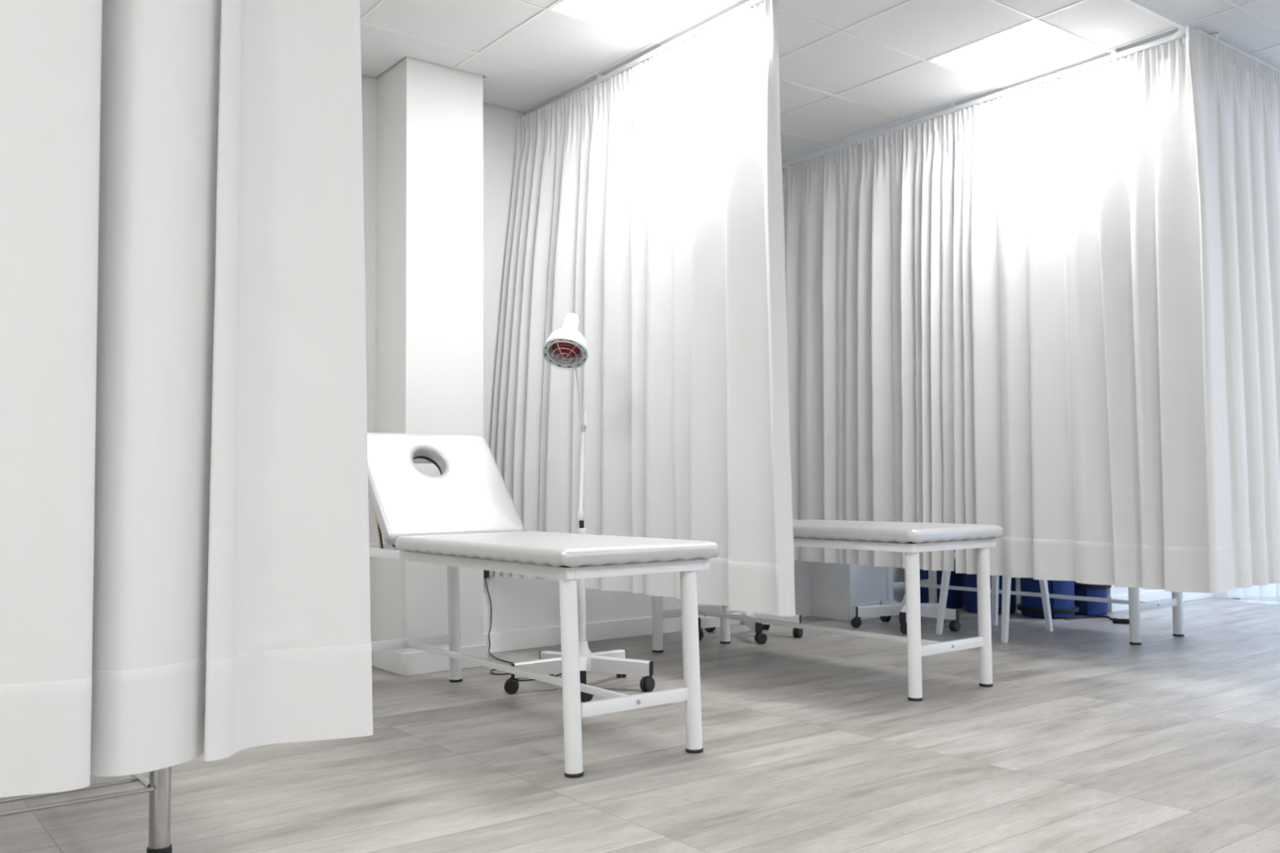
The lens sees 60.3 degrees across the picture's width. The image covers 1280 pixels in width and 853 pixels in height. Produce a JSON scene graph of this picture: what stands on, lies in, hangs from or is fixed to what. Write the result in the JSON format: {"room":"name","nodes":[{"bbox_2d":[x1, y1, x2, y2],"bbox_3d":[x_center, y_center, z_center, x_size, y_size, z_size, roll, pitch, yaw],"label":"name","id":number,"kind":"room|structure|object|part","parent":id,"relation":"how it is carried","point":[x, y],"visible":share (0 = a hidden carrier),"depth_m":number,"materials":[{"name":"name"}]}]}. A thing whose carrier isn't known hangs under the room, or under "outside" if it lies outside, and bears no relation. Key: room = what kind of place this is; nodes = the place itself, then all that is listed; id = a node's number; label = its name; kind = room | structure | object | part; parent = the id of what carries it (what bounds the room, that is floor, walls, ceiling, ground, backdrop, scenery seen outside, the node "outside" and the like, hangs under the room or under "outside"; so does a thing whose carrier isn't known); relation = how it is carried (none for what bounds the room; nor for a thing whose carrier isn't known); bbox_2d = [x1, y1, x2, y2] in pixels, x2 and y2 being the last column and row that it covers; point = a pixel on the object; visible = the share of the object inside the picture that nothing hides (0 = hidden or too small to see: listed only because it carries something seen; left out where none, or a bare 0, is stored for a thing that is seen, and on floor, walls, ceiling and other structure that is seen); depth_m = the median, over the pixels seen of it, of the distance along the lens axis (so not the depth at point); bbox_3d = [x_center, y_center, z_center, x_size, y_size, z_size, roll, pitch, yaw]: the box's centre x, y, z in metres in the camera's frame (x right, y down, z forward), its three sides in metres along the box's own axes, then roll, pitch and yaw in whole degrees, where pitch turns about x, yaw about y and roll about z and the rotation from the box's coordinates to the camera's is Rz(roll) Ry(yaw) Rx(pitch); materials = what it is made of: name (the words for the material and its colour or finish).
{"room":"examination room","nodes":[
{"label":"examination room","id":0,"kind":"room"},
{"bbox_2d":[0,0,373,797],"bbox_3d":[-1.332,-0.613,1.969,1.803,2.553,0.240,2,-4,-44],"label":"curtain","id":1,"kind":"object","parent":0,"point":[184,560],"visible":1,"depth_m":2.22,"materials":[{"name":"fabric"}]},
{"bbox_2d":[374,56,484,653],"bbox_3d":[-1.046,-0.390,5.467,0.415,3.131,0.345,2,-4,-37],"label":"wall column","id":2,"kind":"structure","parent":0,"point":[429,257],"depth_m":5.34,"materials":[{"name":"paint"}]},
{"bbox_2d":[483,569,561,676],"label":"heat lamp","id":3,"kind":"object","parent":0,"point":[549,663],"depth_m":4.72,"materials":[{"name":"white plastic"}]},
{"bbox_3d":[-0.638,0.948,5.277,0.212,0.430,1.063,1,-3,-27],"label":"power cord","id":4,"kind":"part","parent":3,"relation":"part of","materials":[{"name":"black rubber"}]},
{"bbox_3d":[-0.352,1.039,4.912,0.045,0.076,0.276,2,-4,-37],"label":"arm","id":5,"kind":"part","parent":3,"relation":"part of","materials":[{"name":"white plastic"}]},
{"bbox_2d":[0,597,1279,852],"bbox_3d":[1.707,1.048,2.415,11.260,0.100,8.600,2,-4,-37],"label":"floor","id":6,"kind":"structure","parent":0,"point":[1084,739],"depth_m":3.47,"materials":[{"name":"grey wood"}]},
{"bbox_2d":[0,766,172,852],"bbox_3d":[-1.869,0.679,2.734,1.130,0.730,1.030,2,-4,-37],"label":"table","id":7,"kind":"object","parent":6,"relation":"on","point":[158,786],"visible":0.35,"depth_m":2.64,"materials":[{"name":"silver metal"}]},
{"bbox_3d":[-1.644,0.861,2.417,1.030,0.010,0.011,2,-4,-37],"label":"shelf rod","id":8,"kind":"part","parent":7,"relation":"part of","materials":[{"name":"silver metal"}]},
{"bbox_3d":[-1.575,0.856,2.325,1.030,0.010,0.011,2,-4,-37],"label":"shelf rod","id":9,"kind":"part","parent":7,"relation":"part of","materials":[{"name":"silver metal"}]},
{"bbox_3d":[-1.163,0.679,2.676,0.049,0.688,0.049,2,-4,-37],"label":"leg","id":10,"kind":"part","parent":7,"relation":"part of","materials":[{"name":"silver metal"}]},
{"bbox_2d":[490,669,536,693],"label":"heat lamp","id":11,"kind":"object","parent":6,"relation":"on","point":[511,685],"depth_m":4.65,"materials":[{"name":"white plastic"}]},
{"bbox_3d":[-0.407,1.030,4.722,0.275,0.076,0.044,1,-3,-20],"label":"arm","id":12,"kind":"part","parent":11,"relation":"part of","materials":[{"name":"white plastic"}]},
{"bbox_2d":[367,432,719,777],"bbox_3d":[-0.510,0.552,4.173,0.632,1.110,1.777,2,-4,-37],"label":"bed","id":13,"kind":"object","parent":6,"relation":"on","point":[466,516],"visible":0.95,"depth_m":3.95,"materials":[{"name":"leather"}]},
{"bbox_3d":[-0.853,0.317,4.635,0.546,0.401,0.347,2,-4,-37],"label":"backrest frame","id":14,"kind":"part","parent":13,"relation":"part of","materials":[{"name":"white leather"}]},
{"bbox_2d":[367,432,524,545],"bbox_3d":[-0.848,0.251,4.631,0.632,0.458,0.400,2,-4,-37],"label":"backrest cushion","id":15,"kind":"object","parent":13,"relation":"on","point":[470,494],"depth_m":4.58,"materials":[{"name":"white leather"}]},
{"bbox_3d":[-0.840,0.846,4.977,0.055,0.589,0.055,-1,-2,-37],"label":"leg","id":16,"kind":"part","parent":13,"relation":"part of","materials":[{"name":"white metal"}]},
{"bbox_3d":[-0.520,0.492,4.189,0.570,0.036,1.744,2,-4,-37],"label":"frame","id":17,"kind":"part","parent":13,"relation":"part of","materials":[{"name":"white metal"}]},
{"bbox_2d":[395,531,719,567],"bbox_3d":[-0.338,0.426,3.951,0.632,0.062,1.205,2,-4,-37],"label":"seat cushion","id":18,"kind":"object","parent":13,"relation":"on","point":[514,548],"depth_m":3.60,"materials":[{"name":"white leather"}]},
{"bbox_3d":[-0.211,0.758,3.358,0.055,0.589,0.055,-1,-2,-37],"label":"leg","id":19,"kind":"part","parent":13,"relation":"part of","materials":[{"name":"white metal"}]},
{"bbox_3d":[-0.348,0.458,3.963,0.558,0.006,1.161,2,-4,-37],"label":"board","id":20,"kind":"part","parent":13,"relation":"part of","materials":[{"name":"white wood"}]},
{"bbox_3d":[0.170,0.769,3.646,0.055,0.589,0.055,-1,-2,-37],"label":"leg","id":21,"kind":"part","parent":13,"relation":"part of","materials":[{"name":"white metal"}]},
{"bbox_2d":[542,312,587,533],"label":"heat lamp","id":22,"kind":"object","parent":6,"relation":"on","point":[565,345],"depth_m":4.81,"materials":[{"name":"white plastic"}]},
{"bbox_3d":[-0.322,-0.364,4.810,0.117,0.122,0.118,2,-4,-37],"label":"bulb","id":23,"kind":"part","parent":22,"relation":"part of","materials":[{"name":"red glass"}]},
{"bbox_3d":[-0.319,-0.388,4.810,0.200,0.242,0.193,2,-4,-37],"label":"lamp shade","id":24,"kind":"part","parent":22,"relation":"part of","materials":[{"name":"white plastic"}]},
{"bbox_3d":[-0.276,-0.190,4.878,0.013,0.389,0.076,2,-4,-43],"label":"arm","id":25,"kind":"part","parent":22,"relation":"part of","materials":[{"name":"grey plastic"}]},
{"bbox_3d":[-0.256,0.211,4.823,0.044,0.400,0.032,2,-4,-37],"label":"arm","id":26,"kind":"part","parent":22,"relation":"part of","materials":[{"name":"white plastic"}]},
{"bbox_3d":[-0.240,-0.025,4.860,0.017,0.076,0.019,-1,-3,8],"label":"elbow knob","id":27,"kind":"part","parent":22,"relation":"part of","materials":[{"name":"white plastic"}]},
{"bbox_2d":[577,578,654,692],"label":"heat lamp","id":28,"kind":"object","parent":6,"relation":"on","point":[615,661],"depth_m":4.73,"materials":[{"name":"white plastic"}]},
{"bbox_3d":[-0.243,1.023,4.613,0.044,0.076,0.275,0,-3,-2],"label":"arm","id":29,"kind":"part","parent":28,"relation":"part of","materials":[{"name":"white plastic"}]},
{"bbox_3d":[-0.157,1.038,4.920,0.044,0.076,0.275,-2,-4,33],"label":"arm","id":30,"kind":"part","parent":28,"relation":"part of","materials":[{"name":"white plastic"}]},
{"bbox_3d":[-0.089,1.028,4.736,0.275,0.076,0.044,-1,-3,16],"label":"arm","id":31,"kind":"part","parent":28,"relation":"part of","materials":[{"name":"white plastic"}]},
{"bbox_2d":[697,615,719,640],"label":"heat lamp","id":32,"kind":"object","parent":6,"relation":"on","point":[708,624],"depth_m":6.21,"materials":[{"name":"white plastic"}]},
{"bbox_3d":[0.458,1.101,6.260,0.275,0.076,0.044,1,-3,-25],"label":"arm","id":33,"kind":"part","parent":32,"relation":"part of","materials":[{"name":"white plastic"}]},
{"bbox_2d":[729,618,773,644],"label":"heat lamp","id":34,"kind":"object","parent":6,"relation":"on","point":[760,637],"depth_m":6.04,"materials":[{"name":"white plastic"}]},
{"bbox_3d":[0.631,1.095,6.166,0.044,0.076,0.275,0,-3,-7],"label":"arm","id":35,"kind":"part","parent":34,"relation":"part of","materials":[{"name":"white plastic"}]},
{"bbox_2d":[729,610,800,623],"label":"heat lamp","id":36,"kind":"object","parent":6,"relation":"on","point":[797,619],"depth_m":6.28,"materials":[{"name":"white plastic"}]},
{"bbox_3d":[0.774,1.100,6.301,0.275,0.076,0.044,-1,-3,11],"label":"arm","id":37,"kind":"part","parent":36,"relation":"part of","materials":[{"name":"white plastic"}]},
{"bbox_2d":[792,627,803,638],"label":"heat lamp","id":38,"kind":"object","parent":6,"relation":"on","point":[797,633],"depth_m":6.24,"materials":[{"name":"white plastic"}]},
{"bbox_2d":[652,519,1003,701],"bbox_3d":[0.796,0.802,5.274,0.632,0.698,1.791,2,-4,-38],"label":"bed","id":39,"kind":"object","parent":6,"relation":"on","point":[911,539],"visible":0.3,"depth_m":4.71,"materials":[{"name":"metal"}]},
{"bbox_3d":[0.091,0.879,5.795,0.055,0.589,0.055,2,-4,-38],"label":"leg","id":40,"kind":"part","parent":39,"relation":"part of","materials":[{"name":"white metal"}]},
{"bbox_3d":[0.469,0.891,6.086,0.055,0.589,0.055,2,-4,-38],"label":"leg","id":41,"kind":"part","parent":39,"relation":"part of","materials":[{"name":"white metal"}]},
{"bbox_3d":[0.962,0.503,5.071,0.558,0.006,1.161,2,-4,-38],"label":"board","id":42,"kind":"part","parent":39,"relation":"part of","materials":[{"name":"white wood"}]},
{"bbox_3d":[0.788,0.537,5.295,0.570,0.036,1.744,2,-4,-38],"label":"frame","id":43,"kind":"part","parent":39,"relation":"part of","materials":[{"name":"white metal"}]},
{"bbox_2d":[792,519,1003,543],"bbox_3d":[0.972,0.472,5.059,0.632,0.062,1.205,2,-4,-38],"label":"seat cushion","id":44,"kind":"object","parent":39,"relation":"on","point":[806,531],"depth_m":4.67,"materials":[{"name":"white leather"}]},
{"bbox_3d":[1.113,0.803,4.473,0.055,0.589,0.055,2,-4,-38],"label":"leg","id":45,"kind":"part","parent":39,"relation":"part of","materials":[{"name":"white metal"}]},
{"bbox_3d":[1.490,0.815,4.764,0.055,0.589,0.055,2,-4,-38],"label":"leg","id":46,"kind":"part","parent":39,"relation":"part of","materials":[{"name":"white metal"}]},
{"bbox_2d":[850,568,960,634],"bbox_3d":[1.606,0.395,6.714,0.656,1.643,0.603,0,-3,-15],"label":"heat lamp","id":47,"kind":"object","parent":6,"relation":"on","point":[885,610],"visible":0.26,"depth_m":6.64,"materials":[{"name":"white plastic"}]},
{"bbox_3d":[1.455,1.113,6.665,0.275,0.076,0.044,-1,-3,2],"label":"arm","id":48,"kind":"part","parent":47,"relation":"part of","materials":[{"name":"white plastic"}]},
{"bbox_3d":[1.577,1.120,6.822,0.045,0.076,0.276,0,-3,-15],"label":"arm","id":49,"kind":"part","parent":47,"relation":"part of","materials":[{"name":"white plastic"}]},
{"bbox_3d":[1.567,1.104,6.503,0.044,0.076,0.275,-2,-3,20],"label":"arm","id":50,"kind":"part","parent":47,"relation":"part of","materials":[{"name":"white plastic"}]},
{"bbox_3d":[1.761,1.115,6.755,0.275,0.076,0.044,2,-4,-34],"label":"arm","id":51,"kind":"part","parent":47,"relation":"part of","materials":[{"name":"white plastic"}]},
{"bbox_3d":[1.756,1.105,6.559,0.275,0.076,0.044,-3,-4,37],"label":"arm","id":52,"kind":"part","parent":47,"relation":"part of","materials":[{"name":"white plastic"}]},
{"bbox_2d":[920,549,964,608],"bbox_3d":[2.123,0.992,7.752,0.310,0.550,0.318,2,-4,-37],"label":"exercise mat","id":53,"kind":"object","parent":6,"relation":"on","point":[955,597],"visible":0.18,"depth_m":7.61,"materials":[{"name":"blue plastic"}]},
{"bbox_2d":[963,573,1016,613],"bbox_3d":[2.371,0.965,7.461,0.340,0.570,0.354,2,-4,-37],"label":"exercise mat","id":54,"kind":"object","parent":6,"relation":"on","point":[970,597],"visible":0.23,"depth_m":7.36,"materials":[{"name":"blue plastic"}]},
{"bbox_2d":[935,551,1053,643],"bbox_3d":[2.079,0.963,6.374,0.624,0.468,0.485,2,-4,-37],"label":"chair","id":55,"kind":"object","parent":6,"relation":"on","point":[1006,593],"visible":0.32,"depth_m":6.34,"materials":[{"name":"white plastic"}]},
{"bbox_3d":[1.755,0.978,6.351,0.107,0.440,0.049,0,-3,-5],"label":"leg","id":56,"kind":"part","parent":55,"relation":"part of","materials":[{"name":"white metal"}]},
{"bbox_3d":[2.159,0.993,6.694,0.064,0.440,0.073,2,-4,-37],"label":"leg","id":57,"kind":"part","parent":55,"relation":"part of","materials":[{"name":"white metal"}]},
{"bbox_3d":[2.009,0.961,6.049,0.043,0.440,0.113,-3,-4,42],"label":"leg","id":58,"kind":"part","parent":55,"relation":"part of","materials":[{"name":"white metal"}]},
{"bbox_3d":[2.374,0.979,6.465,0.044,0.440,0.079,2,-4,-37],"label":"leg","id":59,"kind":"part","parent":55,"relation":"part of","materials":[{"name":"white metal"}]},
{"bbox_2d":[885,508,1184,644],"bbox_3d":[2.333,0.863,6.720,0.632,0.698,1.791,2,-4,-38],"label":"bed","id":60,"kind":"object","parent":6,"relation":"on","point":[1135,606],"visible":0.09,"depth_m":6.19,"materials":[{"name":"white metal"}]},
{"bbox_3d":[1.624,0.940,7.235,0.055,0.589,0.055,2,-4,-38],"label":"leg","id":61,"kind":"part","parent":60,"relation":"part of","materials":[{"name":"white metal"}]},
{"bbox_3d":[1.999,0.952,7.529,0.055,0.589,0.055,2,-4,-38],"label":"leg","id":62,"kind":"part","parent":60,"relation":"part of","materials":[{"name":"white metal"}]},
{"bbox_3d":[2.656,0.864,5.922,0.055,0.589,0.055,2,-4,-38],"label":"leg","id":63,"kind":"part","parent":60,"relation":"part of","materials":[{"name":"white metal"}]},
{"bbox_3d":[3.031,0.876,6.216,0.055,0.589,0.055,2,-4,-38],"label":"leg","id":64,"kind":"part","parent":60,"relation":"part of","materials":[{"name":"white metal"}]},
{"bbox_2d":[1017,577,1079,618],"bbox_3d":[2.654,0.953,7.183,0.380,0.560,0.380,2,-4,-37],"label":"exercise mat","id":65,"kind":"object","parent":6,"relation":"on","point":[1030,606],"visible":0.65,"depth_m":7.04,"materials":[{"name":"blue plastic"}]},
{"bbox_2d":[1074,581,1111,616],"bbox_3d":[2.955,0.960,7.262,0.280,0.550,0.280,2,-4,-37],"label":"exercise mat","id":66,"kind":"object","parent":6,"relation":"on","point":[1086,607],"visible":0.39,"depth_m":7.15,"materials":[{"name":"blue plastic"}]},
{"bbox_2d":[1065,615,1128,623],"bbox_3d":[2.900,1.200,6.872,0.427,0.028,0.198,-3,-4,37],"label":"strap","id":67,"kind":"object","parent":6,"relation":"on","point":[1115,620],"visible":0.94,"depth_m":6.92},
{"bbox_2d":[361,74,955,641],"bbox_3d":[-1.485,-0.414,5.412,9.760,3.181,0.100,2,-4,-37],"label":"wall","id":68,"kind":"structure","parent":0,"point":[517,603],"depth_m":5.91,"materials":[{"name":"paint"}]},
{"bbox_2d":[371,588,1213,675],"bbox_3d":[-0.490,1.111,5.285,11.060,0.105,1.174,2,-4,-37],"label":"baseboard","id":69,"kind":"structure","parent":68,"relation":"attached to","point":[393,661],"depth_m":6.16,"materials":[{"name":"paint"}]},
{"bbox_2d":[360,0,1279,210],"bbox_3d":[1.682,-1.934,2.567,11.036,0.019,8.376,2,-4,-37],"label":"ceiling","id":70,"kind":"structure","parent":0,"point":[849,69],"depth_m":5.12,"materials":[{"name":"tile"}]},
{"bbox_2d":[549,0,734,41],"bbox_3d":[0.017,-1.820,4.690,0.585,0.033,0.585,2,-4,-37],"label":"ceiling light panel","id":71,"kind":"object","parent":70,"relation":"attached to","point":[651,20],"visible":0.94,"depth_m":4.79,"materials":[{"name":"white plastic"}]},
{"bbox_2d":[524,0,764,114],"bbox_3d":[-2.041,-1.842,3.221,5.746,0.044,2.810,2,-4,-37],"label":"rail","id":72,"kind":"object","parent":70,"relation":"attached to","point":[601,77],"visible":0.86,"depth_m":5.09,"materials":[{"name":"white metal"}]},
{"bbox_2d":[488,68,632,591],"bbox_3d":[-0.403,-0.458,5.552,0.202,2.513,0.968,2,-4,-43],"label":"curtain","id":73,"kind":"object","parent":72,"relation":"hanging from","point":[568,247],"visible":0.82,"depth_m":5.54,"materials":[{"name":"fabric"}]},
{"bbox_2d":[630,0,795,616],"bbox_3d":[0.260,-0.492,4.801,0.120,2.531,1.031,2,-4,-37],"label":"curtain","id":74,"kind":"object","parent":72,"relation":"hanging from","point":[710,414],"visible":0.96,"depth_m":4.71,"materials":[{"name":"fabric"}]},
{"bbox_2d":[782,0,1186,168],"bbox_3d":[0.961,-1.750,5.517,1.786,0.044,2.810,2,-4,-37],"label":"rail","id":75,"kind":"object","parent":70,"relation":"attached to","point":[1115,53],"visible":0.98,"depth_m":5.55,"materials":[{"name":"white metal"}]},
{"bbox_2d":[782,114,954,571],"bbox_3d":[1.246,-0.436,6.492,0.085,2.488,1.452,2,-4,-37],"label":"curtain","id":76,"kind":"object","parent":75,"relation":"hanging from","point":[868,224],"visible":0.73,"depth_m":6.35,"materials":[{"name":"fabric"}]},
{"bbox_2d":[953,35,1209,593],"bbox_3d":[2.077,-0.490,5.397,0.106,2.505,1.336,2,-4,-36],"label":"curtain","id":77,"kind":"object","parent":75,"relation":"hanging from","point":[1080,428],"visible":0.97,"depth_m":5.29,"materials":[{"name":"fabric"}]},
{"bbox_2d":[928,20,1104,86],"bbox_3d":[1.811,-1.804,5.308,0.585,0.033,0.585,2,-4,-37],"label":"ceiling light panel","id":78,"kind":"object","parent":70,"relation":"attached to","point":[1033,47],"visible":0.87,"depth_m":5.31,"materials":[{"name":"white plastic"}]},
{"bbox_2d":[1196,29,1279,71],"bbox_3d":[3.861,-1.750,5.997,3.385,0.044,0.046,2,-4,-37],"label":"rail","id":79,"kind":"object","parent":70,"relation":"attached to","point":[1214,36],"visible":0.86,"depth_m":5.14,"materials":[{"name":"white metal"}]},
{"bbox_2d":[1185,25,1279,593],"bbox_3d":[3.176,-0.508,5.360,1.945,2.493,0.063,2,-4,-37],"label":"curtain","id":80,"kind":"object","parent":79,"relation":"hanging from","point":[1236,96],"visible":1,"depth_m":5.03,"materials":[{"name":"fabric"}]},
{"bbox_2d":[1226,583,1279,601],"bbox_3d":[6.078,-0.342,5.742,0.064,2.910,5.945,2,-4,-37],"label":"window","id":81,"kind":"structure","parent":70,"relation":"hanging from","point":[1271,592],"depth_m":7.87,"materials":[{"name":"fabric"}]},
{"bbox_2d":[809,561,893,604],"bbox_3d":[1.386,-0.316,7.327,0.420,3.131,0.345,2,-4,-37],"label":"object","id":82,"kind":"structure","parent":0,"point":[836,583],"depth_m":7.11,"materials":[{"name":"paint"}]},
{"bbox_2d":[1015,577,1161,596],"bbox_3d":[3.338,-0.304,8.372,1.500,3.181,1.260,2,-4,-37],"label":"wall","id":83,"kind":"structure","parent":0,"point":[1113,591],"depth_m":7.44,"materials":[{"name":"paint"}]},
{"bbox_2d":[1213,591,1232,599],"bbox_3d":[6.124,-0.455,5.888,0.100,3.181,8.400,2,-4,-37],"label":"wall","id":84,"kind":"structure","parent":0,"point":[1220,595],"depth_m":8.13,"materials":[{"name":"paint"}]},
{"bbox_2d":[1233,598,1279,602],"bbox_3d":[6.160,-0.272,5.842,0.050,2.811,5.900,2,-4,-37],"label":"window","id":85,"kind":"structure","parent":84,"relation":"in","point":[1233,598],"depth_m":7.97,"materials":[{"name":"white glass"}]}
]}

